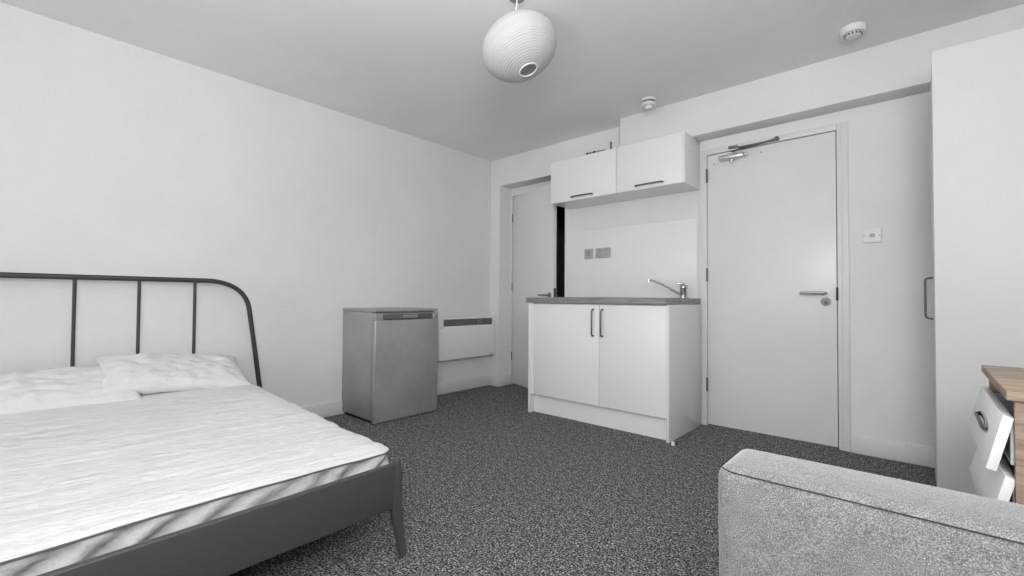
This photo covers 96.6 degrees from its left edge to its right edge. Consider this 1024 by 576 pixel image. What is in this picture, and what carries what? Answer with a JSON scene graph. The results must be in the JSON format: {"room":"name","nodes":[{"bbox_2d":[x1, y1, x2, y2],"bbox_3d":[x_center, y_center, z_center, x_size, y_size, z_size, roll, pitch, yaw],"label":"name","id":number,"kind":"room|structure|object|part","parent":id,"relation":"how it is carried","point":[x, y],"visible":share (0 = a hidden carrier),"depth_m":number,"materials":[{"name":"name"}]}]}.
{"room":"studio apartment","nodes":[
{"label":"studio apartment","id":0,"kind":"room"},
{"bbox_2d":[0,2,490,406],"bbox_3d":[-2.634,-0.237,2.342,0.200,2.390,7.420,-1,-2,42],"label":"wall","id":1,"kind":"structure","parent":0,"point":[118,158],"depth_m":2.94,"materials":[{"name":"paint"}]},
{"bbox_2d":[302,374,509,417],"bbox_3d":[-2.462,0.903,2.256,0.150,0.108,7.170,-1,-2,42],"label":"baseboard","id":2,"kind":"structure","parent":1,"relation":"attached to","point":[333,408],"depth_m":4.45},
{"bbox_2d":[438,316,494,361],"bbox_3d":[-0.458,0.492,4.548,0.087,0.406,0.749,-1,-2,42],"label":"heater","id":3,"kind":"object","parent":1,"relation":"attached to","point":[458,337],"visible":0.85,"depth_m":4.49,"materials":[{"name":"metal"}]},
{"bbox_2d":[444,318,491,326],"bbox_3d":[-0.442,0.340,4.551,0.027,0.073,0.669,-1,-2,42],"label":"grille","id":4,"kind":"object","parent":3,"relation":"attached to","point":[448,322],"depth_m":4.53,"materials":[{"name":"grey metal"}]},
{"bbox_2d":[0,0,1023,160],"bbox_3d":[-0.596,-1.499,1.413,4.500,0.120,8.700,-1,-2,42],"label":"ceiling","id":5,"kind":"structure","parent":0,"point":[416,68],"depth_m":2.65,"materials":[{"name":"paint"}]},
{"bbox_2d":[482,0,556,82],"bbox_3d":[0.037,-1.228,2.244,0.369,0.377,0.368,1,-1,-22],"label":"pendant lantern","id":6,"kind":"object","parent":5,"relation":"hanging from","point":[520,44],"visible":1,"depth_m":2.12,"materials":[{"name":"grey paper"}]},
{"bbox_2d":[641,96,655,109],"bbox_3d":[1.004,-1.349,3.352,0.108,0.073,0.108,-1,-2,42],"label":"detector","id":7,"kind":"object","parent":5,"relation":"attached to","point":[649,102],"visible":1,"depth_m":3.32,"materials":[{"name":"white plastic"}]},
{"bbox_2d":[840,22,866,40],"bbox_3d":[1.835,-1.373,2.452,0.116,0.052,0.116,-1,-2,42],"label":"smoke detector","id":8,"kind":"object","parent":5,"relation":"attached to","point":[852,31],"visible":1,"depth_m":2.42,"materials":[{"name":"white plastic"}]},
{"bbox_2d":[556,206,564,296],"bbox_3d":[0.836,-0.155,5.020,1.440,2.390,1.200,-1,-2,42],"label":"wall","id":9,"kind":"structure","parent":0,"point":[560,254],"depth_m":5.84,"materials":[{"name":"black"}]},
{"bbox_2d":[228,384,935,575],"bbox_3d":[-0.614,1.011,1.358,4.500,0.120,8.700,-1,-2,42],"label":"floor","id":10,"kind":"structure","parent":0,"point":[492,486],"depth_m":2.16,"materials":[{"name":"carpet"}]},
{"bbox_2d":[0,272,406,575],"bbox_3d":[-1.513,0.438,1.821,2.023,1.036,1.655,-1,-2,44],"label":"frame","id":11,"kind":"object","parent":10,"relation":"on","point":[229,544],"visible":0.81,"depth_m":1.33,"materials":[{"name":"grey metal"}]},
{"bbox_2d":[0,382,388,575],"bbox_3d":[-1.538,0.650,1.840,1.864,0.213,1.313,-1,-2,44],"label":"mattress","id":12,"kind":"object","parent":11,"relation":"on","point":[78,483],"visible":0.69,"depth_m":1.50,"materials":[{"name":"white fabric"}]},
{"bbox_2d":[0,366,141,413],"bbox_3d":[-2.263,0.495,2.184,0.743,0.185,0.400,2,-2,-45],"label":"pillow","id":13,"kind":"object","parent":12,"relation":"on","point":[73,386],"visible":0.78,"depth_m":2.16,"materials":[{"name":"white fabric"}]},
{"bbox_2d":[96,352,250,394],"bbox_3d":[-1.909,0.477,2.599,0.397,0.222,0.700,-1,-2,42],"label":"pillow","id":14,"kind":"object","parent":12,"relation":"on","point":[146,373],"visible":0.97,"depth_m":2.50,"materials":[{"name":"white fabric"}]},
{"bbox_3d":[-0.839,0.694,1.172,0.044,0.157,1.284,-1,-2,41],"label":"foot rail","id":15,"kind":"part","parent":11,"relation":"part of","materials":[{"name":"grey metal"}]},
{"bbox_3d":[-0.880,0.869,1.496,0.040,0.165,0.040,-1,-2,44],"label":"support leg","id":16,"kind":"part","parent":11,"relation":"part of","materials":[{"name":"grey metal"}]},
{"bbox_3d":[-0.411,0.786,1.640,0.050,0.345,0.052,-1,-2,44],"label":"leg","id":17,"kind":"part","parent":11,"relation":"part of","materials":[{"name":"grey metal"}]},
{"bbox_2d":[342,307,437,423],"bbox_3d":[-0.976,0.580,3.670,0.478,0.836,0.582,-1,-2,42],"label":"fridge","id":18,"kind":"object","parent":10,"relation":"on","point":[390,356],"visible":1,"depth_m":3.47,"materials":[{"name":"silver metal"}]},
{"bbox_3d":[-0.975,0.174,3.681,0.472,0.023,0.582,-1,-2,42],"label":"panel","id":19,"kind":"part","parent":18,"relation":"part of","materials":[{"name":"silver metal"}]},
{"bbox_3d":[-0.815,0.591,3.526,0.042,0.800,0.580,-1,-2,42],"label":"door","id":20,"kind":"part","parent":18,"relation":"part of","materials":[{"name":"silver metal"}]},
{"bbox_3d":[-0.788,0.219,3.533,0.010,0.032,0.145,-1,-2,42],"label":"handle trim","id":21,"kind":"part","parent":18,"relation":"part of","materials":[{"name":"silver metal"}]},
{"bbox_2d":[528,303,700,442],"bbox_3d":[0.754,0.564,3.530,1.177,0.887,0.618,-1,-2,42],"label":"base unit","id":22,"kind":"object","parent":10,"relation":"on","point":[633,368],"visible":0.98,"depth_m":3.23,"materials":[{"name":"white laminate"}]},
{"bbox_3d":[0.335,0.570,3.928,0.022,0.887,0.584,-1,-2,42],"label":"panel","id":23,"kind":"part","parent":22,"relation":"part of","materials":[{"name":"white laminate"}]},
{"bbox_3d":[0.408,0.488,3.488,0.598,0.728,0.019,-1,-2,42],"label":"cabinet door","id":24,"kind":"part","parent":22,"relation":"part of","materials":[{"name":"white laminate"}]},
{"bbox_3d":[0.582,0.251,3.302,0.012,0.202,0.036,-1,-2,42],"label":"handle","id":25,"kind":"part","parent":22,"relation":"part of","materials":[{"name":"grey metal"}]},
{"bbox_3d":[0.638,0.250,3.252,0.012,0.202,0.036,-1,-2,42],"label":"handle","id":26,"kind":"part","parent":22,"relation":"part of","materials":[{"name":"grey metal"}]},
{"bbox_2d":[526,297,700,304],"bbox_3d":[0.759,0.099,3.561,1.186,0.042,0.610,-1,-2,42],"label":"countertop","id":27,"kind":"structure","parent":22,"relation":"on","point":[655,301],"depth_m":3.21,"materials":[{"name":"grey stone"}]},
{"bbox_2d":[555,297,652,304],"bbox_3d":[0.827,0.146,3.513,0.910,0.148,0.435,-1,-2,42],"label":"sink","id":28,"kind":"object","parent":27,"relation":"in","point":[555,297],"visible":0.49,"depth_m":3.41,"materials":[{"name":"grey metal"}]},
{"bbox_2d":[647,279,687,297],"bbox_3d":[1.158,0.003,3.399,0.289,0.140,0.060,0,-1,14],"label":"mixer tap","id":29,"kind":"object","parent":27,"relation":"on","point":[683,288],"visible":1,"depth_m":3.37,"materials":[{"name":"silver metal"}]},
{"bbox_3d":[1.136,-0.004,3.395,0.249,0.126,0.023,0,-1,9],"label":"spout","id":30,"kind":"part","parent":29,"relation":"part of","materials":[{"name":"silver metal"}]},
{"bbox_2d":[679,285,687,297],"bbox_3d":[1.269,0.024,3.372,0.060,0.100,0.060,-1,-2,42],"label":"tap","id":31,"kind":"object","parent":29,"relation":"on","point":[683,288],"depth_m":3.35,"materials":[{"name":"silver metal"}]},
{"bbox_3d":[0.819,0.483,3.121,0.494,0.728,0.019,-1,-2,42],"label":"cabinet door","id":32,"kind":"part","parent":22,"relation":"part of","materials":[{"name":"white laminate"}]},
{"bbox_3d":[1.197,0.559,3.157,0.019,0.887,0.584,-1,-2,42],"label":"panel","id":33,"kind":"part","parent":22,"relation":"part of","materials":[{"name":"laminate"}]},
{"bbox_2d":[718,449,1023,575],"bbox_3d":[0.210,0.537,-0.028,0.938,0.778,1.922,-1,-2,42],"label":"sofa","id":34,"kind":"object","parent":10,"relation":"on","point":[779,515],"visible":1,"depth_m":0.75,"materials":[{"name":"grey fabric"}]},
{"bbox_2d":[924,28,1023,494],"bbox_3d":[2.232,-0.020,1.991,0.643,2.008,0.595,-1,-2,42],"label":"wardrobe","id":35,"kind":"object","parent":10,"relation":"on","point":[977,87],"visible":0.91,"depth_m":1.89,"materials":[{"name":"laminate"}]},
{"bbox_3d":[2.053,0.050,2.246,0.034,0.209,0.010,-1,-2,42],"label":"handle","id":36,"kind":"part","parent":35,"relation":"part of","materials":[{"name":"grey metal"}]},
{"bbox_3d":[2.031,-0.047,2.185,0.018,1.943,0.575,-1,-2,42],"label":"door","id":37,"kind":"part","parent":35,"relation":"part of","materials":[{"name":"laminate"}]},
{"bbox_2d":[969,365,1023,504],"bbox_3d":[1.285,0.578,0.901,0.513,0.752,0.481,-1,-2,42],"label":"dresser","id":38,"kind":"object","parent":10,"relation":"on","point":[996,424],"visible":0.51,"depth_m":0.96,"materials":[{"name":"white wood"}]},
{"bbox_3d":[1.100,0.310,1.067,0.009,0.030,0.209,-1,-2,42],"label":"pull plate","id":39,"kind":"part","parent":38,"relation":"part of","materials":[{"name":"silver metal"}]},
{"bbox_3d":[1.107,0.312,1.061,0.040,0.112,0.427,-1,-2,42],"label":"drawer","id":40,"kind":"part","parent":38,"relation":"part of","materials":[{"name":"white laminate"}]},
{"bbox_3d":[1.107,0.431,1.058,0.042,0.112,0.427,-1,-2,42],"label":"drawer","id":41,"kind":"part","parent":38,"relation":"part of","materials":[{"name":"white laminate"}]},
{"bbox_3d":[1.436,0.591,1.048,0.463,0.734,0.016,-1,-2,42],"label":"panel","id":42,"kind":"part","parent":38,"relation":"part of","materials":[{"name":"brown wood"}]},
{"bbox_3d":[1.149,0.582,0.727,0.463,0.734,0.016,-1,-2,42],"label":"panel","id":43,"kind":"part","parent":38,"relation":"part of","materials":[{"name":"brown wood"}]},
{"bbox_2d":[489,92,933,447],"bbox_3d":[1.369,-0.182,3.591,4.100,2.390,0.220,-1,-2,42],"label":"wall","id":44,"kind":"structure","parent":0,"point":[892,382],"depth_m":2.73,"materials":[{"name":"paint"}]},
{"bbox_2d":[510,181,557,387],"bbox_3d":[0.223,-0.026,4.556,0.834,2.104,0.315,-1,-2,42],"label":"door","id":45,"kind":"structure","parent":44,"relation":"in","point":[533,215],"depth_m":4.65,"materials":[{"name":"white paint"}]},
{"bbox_3d":[0.307,0.066,4.318,0.061,0.052,0.136,1,-1,-30],"label":"handle","id":46,"kind":"part","parent":45,"relation":"part of","materials":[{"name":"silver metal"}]},
{"bbox_2d":[551,148,633,208],"bbox_3d":[0.664,-0.911,3.866,0.636,0.359,0.338,-1,-2,42],"label":"upper cabinet","id":47,"kind":"object","parent":44,"relation":"attached to","point":[588,180],"visible":0.95,"depth_m":3.76,"materials":[{"name":"laminate"}]},
{"bbox_3d":[0.567,-0.761,3.745,0.211,0.011,0.034,-1,-2,42],"label":"handle","id":48,"kind":"part","parent":47,"relation":"part of","materials":[{"name":"grey metal"}]},
{"bbox_2d":[586,142,611,154],"bbox_3d":[0.759,-1.220,3.996,0.241,0.075,0.032,-1,-2,42],"label":"pipe fitting","id":49,"kind":"object","parent":44,"relation":"attached to","point":[587,153],"visible":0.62,"depth_m":3.98,"materials":[{"name":"grey metal"}]},
{"bbox_2d":[566,218,696,297],"bbox_3d":[0.946,-0.217,3.817,1.188,0.601,0.006,-1,-2,42],"label":"backsplash","id":50,"kind":"structure","parent":44,"relation":"attached to","point":[665,253],"depth_m":3.75,"materials":[{"name":"white paint"}]},
{"bbox_2d":[584,249,592,258],"bbox_3d":[0.679,-0.303,4.044,0.086,0.088,0.015,-1,-2,42],"label":"switch","id":51,"kind":"object","parent":50,"relation":"attached to","point":[588,253],"visible":1,"depth_m":4.04,"materials":[{"name":"plastic"}]},
{"bbox_2d":[595,247,610,257],"bbox_3d":[0.786,-0.305,3.949,0.146,0.086,0.014,-1,-2,42],"label":"double socket","id":52,"kind":"object","parent":50,"relation":"attached to","point":[599,252],"visible":1,"depth_m":3.94,"materials":[{"name":"plastic"}]},
{"bbox_2d":[617,131,699,199],"bbox_3d":[1.102,-0.915,3.474,0.534,0.361,0.338,-1,-2,42],"label":"upper cabinet","id":53,"kind":"object","parent":44,"relation":"attached to","point":[669,164],"visible":1,"depth_m":3.36,"materials":[{"name":"laminate"}]},
{"bbox_3d":[1.003,-0.767,3.355,0.221,0.011,0.034,-1,-2,42],"label":"handle","id":54,"kind":"part","parent":53,"relation":"part of","materials":[{"name":"grey metal"}]},
{"bbox_2d":[698,121,850,451],"bbox_3d":[1.752,-0.012,3.124,0.910,2.035,0.158,-1,-2,42],"label":"door","id":55,"kind":"structure","parent":44,"relation":"in","point":[773,212],"depth_m":3.06,"materials":[{"name":"white wood"}]},
{"bbox_3d":[1.667,-0.992,3.159,0.320,0.051,0.043,-1,-2,42],"label":"closer arm","id":56,"kind":"part","parent":55,"relation":"part of","materials":[{"name":"grey metal"}]},
{"bbox_3d":[1.928,0.032,2.900,0.161,0.052,0.062,-1,-2,42],"label":"handle","id":57,"kind":"part","parent":55,"relation":"part of","materials":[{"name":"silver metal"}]},
{"bbox_2d":[863,228,880,242],"bbox_3d":[2.157,-0.314,2.732,0.088,0.086,0.014,-1,-2,42],"label":"switch","id":58,"kind":"object","parent":44,"relation":"attached to","point":[872,235],"visible":1,"depth_m":2.73,"materials":[{"name":"white plastic"}]},
{"bbox_2d":[851,434,934,467],"bbox_3d":[2.438,0.941,2.444,0.999,0.110,0.016,-1,-2,42],"label":"baseboard","id":59,"kind":"structure","parent":44,"relation":"attached to","point":[869,446],"depth_m":2.64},
{"bbox_2d":[620,4,1023,146],"bbox_3d":[1.854,-1.247,2.935,2.482,0.282,0.154,-1,-2,42],"label":"ceiling beam","id":60,"kind":"structure","parent":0,"point":[900,68],"depth_m":2.81,"materials":[{"name":"paint"}]}
]}

